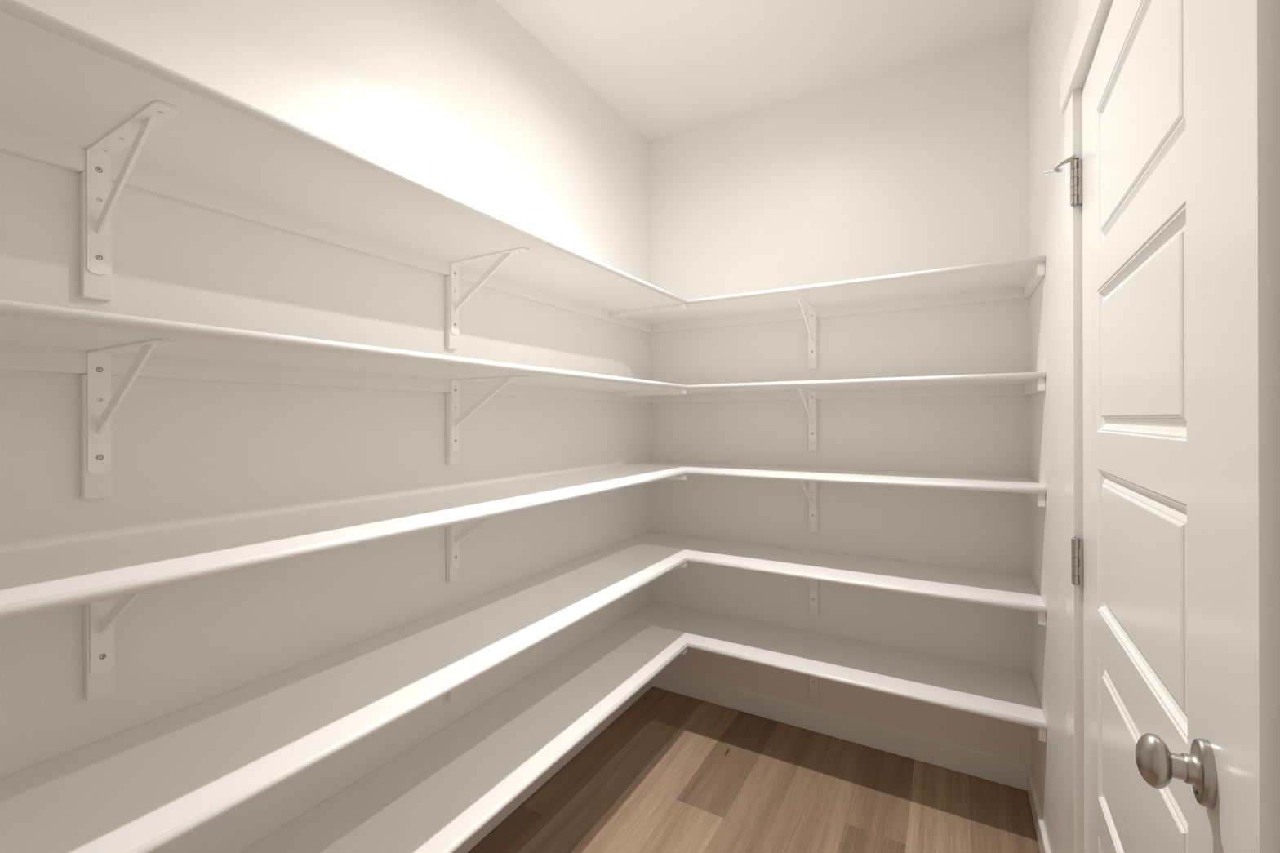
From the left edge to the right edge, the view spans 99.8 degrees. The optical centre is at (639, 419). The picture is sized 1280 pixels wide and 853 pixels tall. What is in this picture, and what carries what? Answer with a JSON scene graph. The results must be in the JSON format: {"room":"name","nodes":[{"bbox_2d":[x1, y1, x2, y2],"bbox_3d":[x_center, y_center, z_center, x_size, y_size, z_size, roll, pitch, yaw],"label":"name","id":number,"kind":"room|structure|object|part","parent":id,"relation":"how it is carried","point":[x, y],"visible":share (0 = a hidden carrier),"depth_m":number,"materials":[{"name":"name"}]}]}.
{"room":"food storage area","nodes":[
{"label":"food storage area","id":0,"kind":"room"},
{"bbox_2d":[0,0,651,852],"bbox_3d":[-0.736,-0.025,1.455,0.100,2.743,3.187,0,0,30],"label":"wall","id":1,"kind":"structure","parent":0,"point":[458,98],"depth_m":1.29,"materials":[{"name":"white paint"}]},
{"bbox_2d":[83,592,140,701],"bbox_3d":[-0.829,0.361,0.881,0.308,0.256,0.037,0,0,30],"label":"shelf bracket","id":2,"kind":"object","parent":1,"relation":"attached to","point":[100,618],"visible":0.42,"depth_m":0.94,"materials":[{"name":"white metal"}]},
{"bbox_3d":[-0.821,0.340,0.876,0.290,0.214,0.030,0,0,30],"label":"bracket plate","id":3,"kind":"part","parent":2,"relation":"part of","materials":[{"name":"white metal"}]},
{"bbox_2d":[80,100,179,301],"bbox_3d":[-0.833,-0.340,0.878,0.308,0.256,0.037,0,0,30],"label":"shelf bracket","id":4,"kind":"object","parent":1,"relation":"attached to","point":[98,198],"visible":1,"depth_m":0.93,"materials":[{"name":"white metal"}]},
{"bbox_2d":[80,338,180,499],"bbox_3d":[-0.832,0.010,0.878,0.308,0.256,0.037,0,0,30],"label":"shelf bracket","id":5,"kind":"object","parent":1,"relation":"attached to","point":[99,406],"visible":1,"depth_m":0.94,"materials":[{"name":"white metal"}]},
{"bbox_2d":[446,686,460,702],"bbox_3d":[-0.439,0.718,1.556,0.308,0.256,0.037,0,0,30],"label":"shelf bracket","id":6,"kind":"object","parent":1,"relation":"attached to","point":[452,695],"visible":0.05,"depth_m":1.62,"materials":[{"name":"white metal"}]},
{"bbox_2d":[445,515,495,582],"bbox_3d":[-0.440,0.359,1.556,0.308,0.256,0.037,0,0,30],"label":"shelf bracket","id":7,"kind":"object","parent":1,"relation":"attached to","point":[453,537],"visible":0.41,"depth_m":1.61,"materials":[{"name":"white metal"}]},
{"bbox_3d":[-0.432,0.338,1.552,0.290,0.214,0.030,0,0,30],"label":"bracket plate","id":8,"kind":"part","parent":7,"relation":"part of","materials":[{"name":"white metal"}]},
{"bbox_2d":[444,247,529,349],"bbox_3d":[-0.442,-0.341,1.556,0.308,0.256,0.037,0,0,30],"label":"shelf bracket","id":9,"kind":"object","parent":1,"relation":"attached to","point":[452,302],"visible":1,"depth_m":1.61,"materials":[{"name":"white metal"}]},
{"bbox_2d":[445,375,529,465],"bbox_3d":[-0.441,0.009,1.556,0.308,0.256,0.037,0,0,30],"label":"shelf bracket","id":10,"kind":"object","parent":1,"relation":"attached to","point":[453,419],"visible":1,"depth_m":1.61,"materials":[{"name":"white metal"}]},
{"bbox_2d":[0,0,1045,333],"bbox_3d":[-0.017,-0.461,1.040,1.561,0.058,2.986,0,0,30],"label":"corner shelf","id":11,"kind":"object","parent":1,"relation":"attached to","point":[64,87],"visible":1,"depth_m":1.11,"materials":[{"name":"white wood"}]},
{"bbox_2d":[0,299,1045,403],"bbox_3d":[-0.016,-0.111,1.040,1.561,0.058,2.986,0,0,30],"label":"corner shelf","id":12,"kind":"object","parent":1,"relation":"attached to","point":[34,337],"visible":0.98,"depth_m":1.16,"materials":[{"name":"white wood"}]},
{"bbox_2d":[0,532,1046,852],"bbox_3d":[-0.014,0.598,1.040,1.561,0.058,2.986,0,0,30],"label":"corner shelf","id":13,"kind":"object","parent":1,"relation":"attached to","point":[145,788],"visible":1,"depth_m":1.10,"materials":[{"name":"white wood"}]},
{"bbox_2d":[0,461,1046,622],"bbox_3d":[-0.015,0.240,1.040,1.561,0.058,2.986,0,0,30],"label":"corner shelf","id":14,"kind":"object","parent":1,"relation":"attached to","point":[39,580],"visible":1,"depth_m":1.03,"materials":[{"name":"white wood"}]},
{"bbox_2d":[453,679,652,852],"bbox_3d":[-0.683,1.304,1.427,0.013,0.083,2.987,0,0,30],"label":"baseboard","id":15,"kind":"structure","parent":1,"relation":"attached to","point":[520,799],"depth_m":1.99,"materials":[{"name":"white wood"}]},
{"bbox_2d":[240,601,1046,852],"bbox_3d":[-0.013,0.950,1.040,1.561,0.058,2.986,0,0,30],"label":"corner shelf","id":16,"kind":"object","parent":1,"relation":"attached to","point":[437,794],"visible":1,"depth_m":1.71,"materials":[{"name":"white wood"}]},
{"bbox_2d":[467,686,1039,852],"bbox_3d":[0.006,1.394,1.030,1.802,0.100,3.187,0,0,30],"label":"floor","id":17,"kind":"structure","parent":0,"point":[673,772],"depth_m":1.91,"materials":[{"name":"brown wood"}]},
{"bbox_2d":[494,0,1035,142],"bbox_3d":[-0.003,-1.449,1.030,1.802,0.100,3.187,0,0,30],"label":"ceiling","id":18,"kind":"structure","parent":0,"point":[668,68],"depth_m":2.00,"materials":[{"name":"white paint"}]},
{"bbox_2d":[649,30,1031,767],"bbox_3d":[0.755,-0.029,2.378,1.562,2.743,0.100,0,0,30],"label":"wall","id":19,"kind":"structure","parent":0,"point":[924,165],"depth_m":2.24,"materials":[{"name":"white paint"}]},
{"bbox_2d":[791,295,817,368],"bbox_3d":[0.669,-0.344,2.190,0.037,0.256,0.308,0,0,30],"label":"shelf bracket","id":20,"kind":"object","parent":19,"relation":"attached to","point":[811,324],"visible":1,"depth_m":2.30,"materials":[{"name":"white metal"}]},
{"bbox_2d":[791,386,817,450],"bbox_3d":[0.670,0.006,2.190,0.037,0.256,0.308,0,0,30],"label":"shelf bracket","id":21,"kind":"object","parent":19,"relation":"attached to","point":[811,408],"visible":1,"depth_m":2.30,"materials":[{"name":"white metal"}]},
{"bbox_2d":[800,480,817,532],"bbox_3d":[0.672,0.356,2.190,0.037,0.256,0.308,0,0,30],"label":"shelf bracket","id":22,"kind":"object","parent":19,"relation":"attached to","point":[811,493],"visible":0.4,"depth_m":2.30,"materials":[{"name":"white metal"}]},
{"bbox_3d":[0.667,0.335,2.182,0.030,0.214,0.290,0,0,30],"label":"bracket plate","id":23,"kind":"part","parent":22,"relation":"part of","materials":[{"name":"white metal"}]},
{"bbox_2d":[804,578,818,616],"bbox_3d":[0.674,0.715,2.189,0.037,0.256,0.308,0,0,30],"label":"shelf bracket","id":24,"kind":"object","parent":19,"relation":"attached to","point":[813,584],"visible":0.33,"depth_m":2.30,"materials":[{"name":"white metal"}]},
{"bbox_3d":[0.669,0.694,2.181,0.030,0.214,0.290,0,0,30],"label":"bracket plate","id":25,"kind":"part","parent":24,"relation":"part of","materials":[{"name":"white metal"}]},
{"bbox_2d":[809,675,819,698],"bbox_3d":[0.676,1.067,2.189,0.037,0.256,0.308,0,0,30],"label":"shelf bracket","id":26,"kind":"object","parent":19,"relation":"attached to","point":[814,682],"visible":0.2,"depth_m":2.30,"materials":[{"name":"white metal"}]},
{"bbox_3d":[0.671,1.045,2.181,0.030,0.214,0.290,0,0,30],"label":"bracket plate","id":27,"kind":"part","parent":26,"relation":"part of","materials":[{"name":"white metal"}]},
{"bbox_2d":[652,671,1026,791],"bbox_3d":[0.731,1.300,2.329,1.536,0.083,0.013,0,0,30],"label":"baseboard","id":28,"kind":"structure","parent":19,"relation":"attached to","point":[988,768],"depth_m":2.23,"materials":[{"name":"white wood"}]},
{"bbox_2d":[1028,0,1084,852],"bbox_3d":[0.711,-0.029,0.622,0.115,2.743,3.187,0,0,30],"label":"wall","id":29,"kind":"structure","parent":0,"point":[1053,23],"depth_m":1.54,"materials":[{"name":"white paint"}]},
{"bbox_2d":[1026,766,1050,852],"bbox_3d":[1.202,1.298,1.595,0.013,0.083,0.813,0,0,30],"label":"baseboard","id":30,"kind":"structure","parent":29,"relation":"attached to","point":[1043,845],"depth_m":1.74,"materials":[{"name":"white wood"}]},
{"bbox_2d":[1059,0,1113,852],"bbox_3d":[0.735,0.270,0.801,0.025,2.145,1.051,0,0,30],"label":"door frame","id":31,"kind":"structure","parent":29,"relation":"attached to","point":[1073,110],"depth_m":1.17,"materials":[{"name":"white wood"}]},
{"bbox_2d":[1044,0,1279,852],"bbox_3d":[0.724,0.315,0.816,0.101,2.030,0.839,0,0,32],"label":"door","id":32,"kind":"structure","parent":29,"relation":"in","point":[1175,181],"depth_m":0.60,"materials":[{"name":"white wood"}]},
{"bbox_3d":[0.903,-0.545,1.187,0.023,0.004,0.004,0,0,32],"label":"threaded rod","id":33,"kind":"part","parent":32,"relation":"part of","materials":[{"name":"silver metal"}]},
{"bbox_3d":[0.748,-0.455,0.809,0.018,0.234,0.472,0,0,32],"label":"raised panel","id":34,"kind":"part","parent":32,"relation":"part of","materials":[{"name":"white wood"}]},
{"bbox_3d":[0.749,-0.110,0.809,0.018,0.238,0.472,0,0,32],"label":"raised panel","id":35,"kind":"part","parent":32,"relation":"part of","materials":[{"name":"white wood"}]},
{"bbox_3d":[0.750,0.229,0.809,0.018,0.238,0.472,0,0,32],"label":"raised panel","id":36,"kind":"part","parent":32,"relation":"part of","materials":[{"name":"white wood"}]},
{"bbox_3d":[0.751,0.586,0.809,0.018,0.242,0.472,0,0,32],"label":"raised panel","id":37,"kind":"part","parent":32,"relation":"part of","materials":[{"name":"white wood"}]},
{"bbox_3d":[0.541,0.360,0.568,0.029,0.054,0.041,0,0,32],"label":"knob","id":38,"kind":"part","parent":32,"relation":"part of","materials":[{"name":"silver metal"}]}
]}

